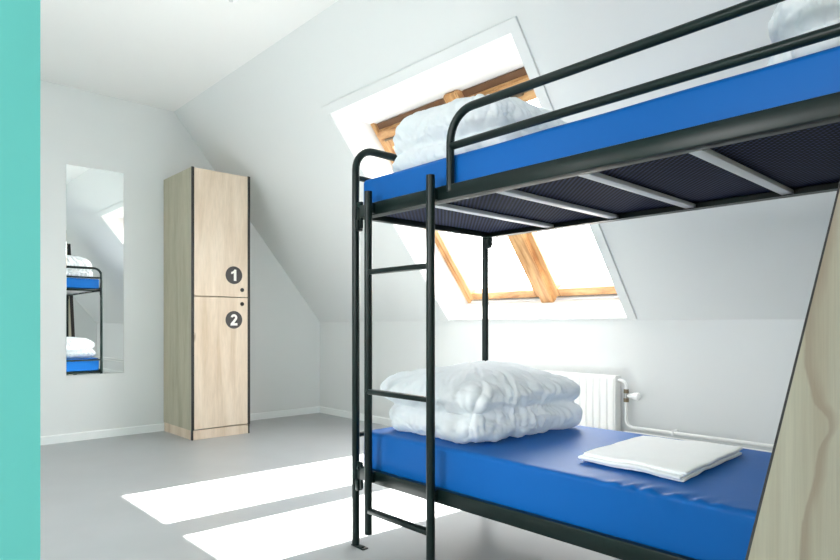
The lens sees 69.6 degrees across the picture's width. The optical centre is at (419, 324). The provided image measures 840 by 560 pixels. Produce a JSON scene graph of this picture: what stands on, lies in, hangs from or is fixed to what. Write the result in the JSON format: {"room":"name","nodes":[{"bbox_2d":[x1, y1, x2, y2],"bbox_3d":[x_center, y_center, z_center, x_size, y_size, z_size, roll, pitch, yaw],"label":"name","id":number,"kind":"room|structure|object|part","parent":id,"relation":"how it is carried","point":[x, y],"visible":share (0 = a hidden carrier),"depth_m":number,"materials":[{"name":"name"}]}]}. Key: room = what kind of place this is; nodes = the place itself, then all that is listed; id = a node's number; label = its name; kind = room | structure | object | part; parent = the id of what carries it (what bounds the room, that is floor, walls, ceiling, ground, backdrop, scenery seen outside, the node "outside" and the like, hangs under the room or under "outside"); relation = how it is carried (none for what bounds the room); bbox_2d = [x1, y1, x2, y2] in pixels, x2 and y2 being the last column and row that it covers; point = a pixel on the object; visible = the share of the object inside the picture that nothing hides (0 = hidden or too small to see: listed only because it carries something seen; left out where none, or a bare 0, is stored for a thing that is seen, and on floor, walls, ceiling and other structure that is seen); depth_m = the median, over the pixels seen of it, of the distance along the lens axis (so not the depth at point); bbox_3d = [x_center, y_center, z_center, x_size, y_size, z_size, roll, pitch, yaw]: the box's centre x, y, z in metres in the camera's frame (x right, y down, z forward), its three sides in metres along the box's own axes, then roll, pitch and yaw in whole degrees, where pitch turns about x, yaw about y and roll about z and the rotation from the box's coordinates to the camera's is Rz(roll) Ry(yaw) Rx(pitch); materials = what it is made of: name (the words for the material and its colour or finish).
{"room":"dormitory","nodes":[
{"label":"dormitory","id":0,"kind":"room"},
{"bbox_2d":[0,0,39,559],"bbox_3d":[-1.198,-0.517,0.859,1.114,3.034,0.110,0,0,-43],"label":"wall partition","id":1,"kind":"structure","parent":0,"point":[19,19],"depth_m":1.18,"materials":[{"name":"teal paint"}]},
{"bbox_2d":[40,80,319,435],"bbox_3d":[-3.607,-0.592,4.764,6.902,3.184,0.250,0,0,-43],"label":"wall","id":2,"kind":"structure","parent":0,"point":[150,145],"depth_m":5.51,"materials":[{"name":"white paint"}]},
{"bbox_2d":[66,164,123,374],"bbox_3d":[-2.843,-0.468,5.296,0.459,1.799,0.005,0,0,-43],"label":"wall mirror","id":3,"kind":"object","parent":2,"relation":"attached to","point":[94,197],"visible":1,"depth_m":5.29,"materials":[{"name":"clear glass"}]},
{"bbox_2d":[40,406,319,444],"bbox_3d":[-3.517,0.964,4.667,6.502,0.072,0.014,0,0,-43],"label":"baseboard","id":4,"kind":"structure","parent":2,"relation":"attached to","point":[88,435],"depth_m":5.47,"materials":[{"name":"white paint"}]},
{"bbox_2d":[40,0,337,110],"bbox_3d":[-0.520,-2.184,1.442,3.206,0.300,8.820,0,0,-43],"label":"ceiling","id":5,"kind":"structure","parent":0,"point":[163,54],"depth_m":4.31,"materials":[{"name":"white paint"}]},
{"bbox_2d":[40,413,620,559],"bbox_3d":[-0.622,1.060,1.552,7.102,0.120,9.120,0,0,-43],"label":"floor","id":6,"kind":"structure","parent":0,"point":[281,489],"depth_m":3.34,"materials":[{"name":"grey plastic"}]},
{"bbox_2d":[164,166,249,440],"bbox_3d":[-1.987,-0.183,5.625,0.545,2.366,0.658,0,0,-43],"label":"locker","id":7,"kind":"object","parent":6,"relation":"on","point":[207,212],"visible":1,"depth_m":5.40,"materials":[{"name":"beige wood"}]},
{"bbox_3d":[-2.185,-0.223,5.454,0.022,2.276,0.640,0,0,-43],"label":"panel","id":8,"kind":"part","parent":7,"relation":"part of","materials":[{"name":"grey wood"}]},
{"bbox_3d":[-1.774,0.332,5.396,0.497,1.154,0.016,0,0,-43],"label":"door","id":9,"kind":"part","parent":7,"relation":"part of","materials":[{"name":"brown wood"}]},
{"bbox_3d":[-1.774,-0.807,5.396,0.497,1.108,0.016,0,0,-43],"label":"door","id":10,"kind":"part","parent":7,"relation":"part of","materials":[{"name":"brown wood"}]},
{"bbox_2d":[351,0,839,559],"bbox_3d":[0.673,0.091,2.323,0.967,1.818,1.953,0,0,-43],"label":"bunk bed","id":11,"kind":"object","parent":6,"relation":"on","point":[792,149],"visible":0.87,"depth_m":2.16,"materials":[{"name":"black metal"}]},
{"bbox_3d":[-0.291,0.162,2.737,0.035,1.664,0.035,0,0,-43],"label":"post","id":12,"kind":"part","parent":11,"relation":"part of","materials":[{"name":"black metal"}]},
{"bbox_3d":[-0.272,0.995,2.716,0.032,0.011,0.088,0,0,-43],"label":"foot plate","id":13,"kind":"part","parent":11,"relation":"part of","materials":[{"name":"black metal"}]},
{"bbox_3d":[0.035,-0.666,3.040,0.890,0.025,0.025,0,0,-43],"label":"rail","id":14,"kind":"part","parent":11,"relation":"part of","materials":[{"name":"black metal"}]},
{"bbox_3d":[-0.223,0.164,2.602,0.034,1.476,0.034,0,0,-43],"label":"ladder rail","id":15,"kind":"part","parent":11,"relation":"part of","materials":[{"name":"black metal"}]},
{"bbox_3d":[0.056,-0.492,3.018,0.866,0.032,0.030,0,0,-43],"label":"frame","id":16,"kind":"part","parent":11,"relation":"part of","materials":[{"name":"black metal"}]},
{"bbox_3d":[0.040,0.164,2.319,0.034,1.476,0.034,0,0,-43],"label":"ladder rail","id":17,"kind":"part","parent":11,"relation":"part of","materials":[{"name":"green metal"}]},
{"bbox_3d":[0.361,0.162,3.343,0.035,1.664,0.035,0,0,-43],"label":"post","id":18,"kind":"part","parent":11,"relation":"part of","materials":[{"name":"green metal"}]},
{"bbox_3d":[0.370,0.662,2.042,0.049,0.056,1.828,0,0,-43],"label":"frame","id":19,"kind":"part","parent":11,"relation":"part of","materials":[{"name":"black metal"}]},
{"bbox_2d":[372,425,770,559],"bbox_3d":[0.685,0.566,2.339,0.860,0.184,1.868,0,0,-43],"label":"mattress","id":20,"kind":"object","parent":11,"relation":"on","point":[710,515],"visible":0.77,"depth_m":1.95,"materials":[{"name":"blue plastic"}]},
{"bbox_2d":[379,360,580,443],"bbox_3d":[0.288,0.322,2.784,0.832,0.304,0.681,0,0,-43],"label":"duvet","id":21,"kind":"object","parent":20,"relation":"on","point":[482,400],"visible":0.96,"depth_m":2.52,"materials":[{"name":"white fabric"}]},
{"bbox_2d":[578,436,742,481],"bbox_3d":[0.854,0.458,2.141,0.562,0.033,0.401,0,0,-43],"label":"sheet","id":22,"kind":"object","parent":20,"relation":"on","point":[672,459],"visible":1,"depth_m":2.06,"materials":[{"name":"white fabric"}]},
{"bbox_3d":[0.370,-0.504,2.042,0.049,0.056,1.828,0,0,-43],"label":"frame","id":23,"kind":"part","parent":11,"relation":"part of","materials":[{"name":"black metal"}]},
{"bbox_2d":[364,46,839,202],"bbox_3d":[0.685,-0.582,2.340,0.858,0.147,1.867,0,0,-43],"label":"mattress","id":24,"kind":"object","parent":11,"relation":"on","point":[817,74],"visible":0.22,"depth_m":1.75,"materials":[{"name":"blue plastic"}]},
{"bbox_2d":[390,94,568,172],"bbox_3d":[0.318,-0.829,2.769,0.762,0.344,0.729,0,0,-43],"label":"duvet","id":25,"kind":"object","parent":24,"relation":"on","point":[421,138],"visible":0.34,"depth_m":2.51,"materials":[{"name":"white fabric"}]},
{"bbox_2d":[765,0,839,66],"bbox_3d":[1.247,-0.823,1.784,0.713,0.331,0.275,0,0,-43],"label":"duvet","id":26,"kind":"object","parent":24,"relation":"on","point":[791,18],"visible":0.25,"depth_m":1.57,"materials":[{"name":"white fabric"}]},
{"bbox_3d":[0.558,-0.662,1.817,0.031,0.312,1.332,0,0,-43],"label":"guard rail","id":27,"kind":"part","parent":11,"relation":"part of","materials":[{"name":"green metal"}]},
{"bbox_3d":[0.564,-0.676,1.812,0.029,0.029,1.317,0,0,-43],"label":"guard rail","id":28,"kind":"part","parent":11,"relation":"part of","materials":[{"name":"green metal"}]},
{"bbox_3d":[1.006,-0.504,2.633,0.049,0.056,1.828,0,0,-43],"label":"frame","id":29,"kind":"part","parent":11,"relation":"part of","materials":[{"name":"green metal"}]},
{"bbox_2d":[745,182,839,559],"bbox_3d":[1.018,-0.175,1.303,2.114,2.350,0.009,0,0,-43],"label":"partition panel","id":30,"kind":"object","parent":6,"relation":"on","point":[797,517],"visible":1,"depth_m":0.88,"materials":[{"name":"brown wood"}]},
{"bbox_2d":[174,0,836,321],"bbox_3d":[1.389,-1.140,3.216,2.006,2.220,8.820,0,0,-43],"label":"wall","id":31,"kind":"structure","parent":0,"point":[265,122],"depth_m":3.71,"materials":[{"name":"white paint"}]},
{"bbox_2d":[321,16,636,320],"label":"window","id":32,"kind":"structure","parent":31,"relation":"in","point":[497,58],"depth_m":4.50,"materials":[{"name":"white paint"}]},
{"bbox_3d":[0.350,-0.898,4.845,1.124,1.345,0.782,0,0,-43],"label":"sash","id":33,"kind":"part","parent":32,"relation":"part of","materials":[{"name":"brown wood"}]},
{"bbox_3d":[0.350,-0.898,4.845,1.124,1.345,0.678,0,0,-43],"label":"sash rail","id":34,"kind":"part","parent":32,"relation":"part of","materials":[{"name":"brown wood"}]},
{"bbox_3d":[0.940,-0.898,4.210,1.124,1.345,0.692,0,0,-43],"label":"sash","id":35,"kind":"part","parent":32,"relation":"part of","materials":[{"name":"brown wood"}]},
{"bbox_3d":[0.940,-0.898,4.210,1.124,1.345,0.588,0,0,-43],"label":"sash rail","id":36,"kind":"part","parent":32,"relation":"part of","materials":[{"name":"brown wood"}]},
{"bbox_3d":[1.036,-0.228,4.922,0.068,0.059,1.692,0,0,-43],"label":"sill rail","id":37,"kind":"part","parent":32,"relation":"part of","materials":[{"name":"brown wood"}]},
{"bbox_2d":[320,319,804,450],"bbox_3d":[1.986,0.404,3.771,0.340,1.192,8.820,0,0,-43],"label":"wall","id":38,"kind":"structure","parent":0,"point":[729,379],"depth_m":4.04,"materials":[{"name":"white paint"}]},
{"bbox_2d":[320,406,393,426],"bbox_3d":[1.862,0.964,3.645,0.014,0.072,8.806,0,0,-43],"label":"baseboard","id":39,"kind":"structure","parent":38,"relation":"attached to","point":[331,411],"depth_m":6.46,"materials":[{"name":"white paint"}]},
{"bbox_2d":[544,370,620,430],"bbox_3d":[1.066,0.574,4.438,0.100,0.452,0.856,0,0,-43],"label":"radiator","id":40,"kind":"object","parent":38,"relation":"attached to","point":[598,400],"visible":0.48,"depth_m":4.18,"materials":[{"name":"white metal"}]},
{"bbox_2d":[544,370,619,375],"bbox_3d":[1.063,0.354,4.435,0.056,0.012,0.850,0,0,-43],"label":"grille","id":41,"kind":"object","parent":40,"relation":"attached to","point":[560,373],"depth_m":4.34,"materials":[{"name":"white metal"}]},
{"bbox_2d":[618,379,773,447],"bbox_3d":[3.065,0.536,2.301,0.080,0.336,4.998,0,0,-43],"label":"pipe","id":42,"kind":"object","parent":38,"relation":"attached to","point":[635,396],"visible":0.87,"depth_m":3.86,"materials":[{"name":"white metal"}]},
{"bbox_2d":[623,431,771,452],"bbox_3d":[3.040,0.774,2.306,0.021,0.112,5.040,0,0,-43],"label":"pipe","id":43,"kind":"object","parent":38,"relation":"attached to","point":[623,431],"visible":0.06,"depth_m":3.82,"materials":[{"name":"white metal"}]}
]}

